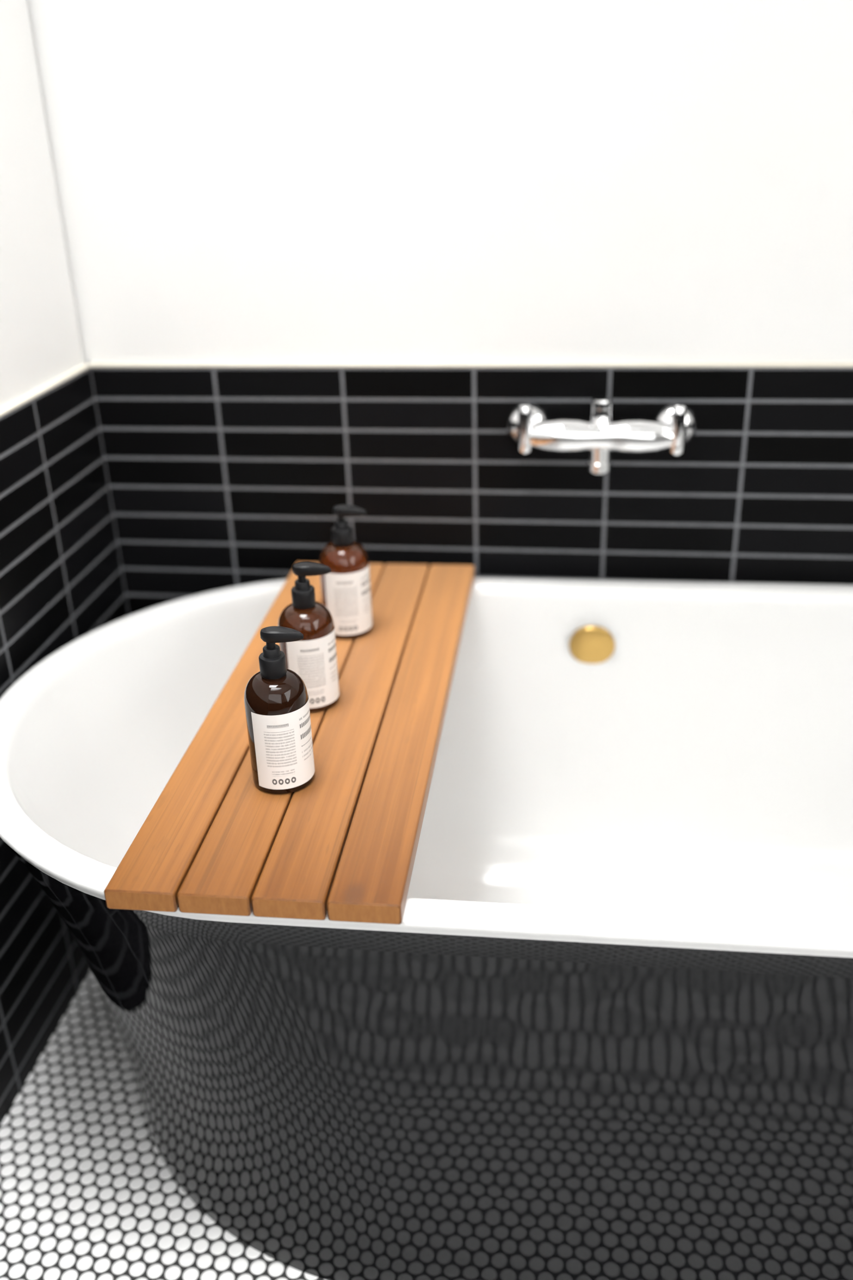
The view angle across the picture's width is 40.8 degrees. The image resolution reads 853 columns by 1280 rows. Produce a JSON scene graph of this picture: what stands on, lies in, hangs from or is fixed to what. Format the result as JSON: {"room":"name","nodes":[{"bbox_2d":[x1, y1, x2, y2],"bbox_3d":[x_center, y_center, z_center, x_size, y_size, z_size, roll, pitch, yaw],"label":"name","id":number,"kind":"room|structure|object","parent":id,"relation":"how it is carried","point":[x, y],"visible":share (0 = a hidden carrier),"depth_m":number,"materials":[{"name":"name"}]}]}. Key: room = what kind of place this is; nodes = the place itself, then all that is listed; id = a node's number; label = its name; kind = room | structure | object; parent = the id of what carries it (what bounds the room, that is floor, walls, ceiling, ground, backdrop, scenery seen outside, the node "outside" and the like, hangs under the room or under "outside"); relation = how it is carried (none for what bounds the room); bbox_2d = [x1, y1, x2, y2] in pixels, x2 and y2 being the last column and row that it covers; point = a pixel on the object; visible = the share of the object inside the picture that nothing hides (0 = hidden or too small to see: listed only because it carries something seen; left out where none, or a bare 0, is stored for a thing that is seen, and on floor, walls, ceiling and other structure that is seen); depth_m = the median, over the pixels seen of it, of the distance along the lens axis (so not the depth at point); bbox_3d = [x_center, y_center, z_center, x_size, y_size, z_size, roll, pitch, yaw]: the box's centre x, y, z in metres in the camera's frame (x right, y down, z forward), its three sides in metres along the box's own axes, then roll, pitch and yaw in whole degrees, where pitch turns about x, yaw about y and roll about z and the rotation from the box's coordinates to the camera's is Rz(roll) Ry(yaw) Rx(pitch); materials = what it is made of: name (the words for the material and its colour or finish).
{"room":"bathroom","nodes":[
{"label":"bathroom","id":0,"kind":"room"},
{"bbox_2d":[0,0,128,1125],"bbox_3d":[-0.771,-0.157,0.357,0.150,2.450,2.700,2,26,8],"label":"wall","id":1,"kind":"structure","parent":0,"point":[61,579],"depth_m":1.56,"materials":[{"name":"white paint"}]},
{"bbox_2d":[0,363,90,416],"bbox_3d":[-0.690,0.174,0.506,0.010,0.007,2.701,2,26,8],"label":"trim","id":2,"kind":"structure","parent":1,"relation":"attached to","point":[6,409],"depth_m":1.57,"materials":[{"name":"beige tile"}]},
{"bbox_2d":[0,969,325,1279],"bbox_3d":[0.629,1.037,0.722,3.000,0.100,3.100,2,26,8],"label":"floor","id":3,"kind":"structure","parent":0,"point":[87,1192],"depth_m":1.42,"materials":[{"name":"white tile"}]},
{"bbox_2d":[0,577,852,1279],"bbox_3d":[0.289,0.330,1.467,1.640,0.550,0.800,1,26,7],"label":"freestanding bathtub","id":4,"kind":"object","parent":3,"relation":"on","point":[604,1029],"visible":0.78,"depth_m":1.21,"materials":[{"name":"white ceramic"}]},
{"bbox_2d":[103,562,474,924],"bbox_3d":[-0.110,0.067,1.381,0.272,0.022,0.798,1,26,7],"label":"tray","id":5,"kind":"object","parent":4,"relation":"on","point":[343,845],"visible":0.76,"depth_m":1.17,"materials":[{"name":"brown wood"}]},
{"bbox_2d":[244,625,315,794],"bbox_3d":[-0.151,0.067,1.158,0.065,0.172,0.064,-1,26,2],"label":"pump bottle","id":6,"kind":"object","parent":5,"relation":"on","point":[276,700],"visible":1,"depth_m":1.14,"materials":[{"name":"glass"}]},
{"bbox_2d":[278,561,339,712],"bbox_3d":[-0.137,-0.007,1.310,0.065,0.172,0.064,-2,26,-1],"label":"pump bottle","id":7,"kind":"object","parent":5,"relation":"on","point":[313,657],"visible":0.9,"depth_m":1.29,"materials":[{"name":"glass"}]},
{"bbox_2d":[319,504,372,638],"bbox_3d":[-0.106,-0.091,1.484,0.065,0.172,0.064,1,26,6],"label":"pump bottle","id":8,"kind":"object","parent":5,"relation":"on","point":[345,590],"visible":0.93,"depth_m":1.47,"materials":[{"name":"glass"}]},
{"bbox_2d":[26,0,852,615],"bbox_3d":[0.785,-0.728,1.441,2.900,2.450,0.150,2,26,8],"label":"wall","id":9,"kind":"structure","parent":0,"point":[236,180],"depth_m":1.59,"materials":[{"name":"white paint"}]},
{"bbox_2d":[89,361,852,367],"bbox_3d":[0.786,-0.368,1.536,2.601,0.007,0.010,2,26,8],"label":"trim","id":10,"kind":"structure","parent":9,"relation":"attached to","point":[92,364],"depth_m":1.63,"materials":[{"name":"beige tile"}]},
{"bbox_2d":[506,396,697,474],"bbox_3d":[0.244,-0.292,1.604,0.270,0.103,0.083,2,26,8],"label":"faucet","id":11,"kind":"object","parent":9,"relation":"attached to","point":[529,425],"visible":1,"depth_m":1.57,"materials":[{"name":"silver metal"}]}
]}

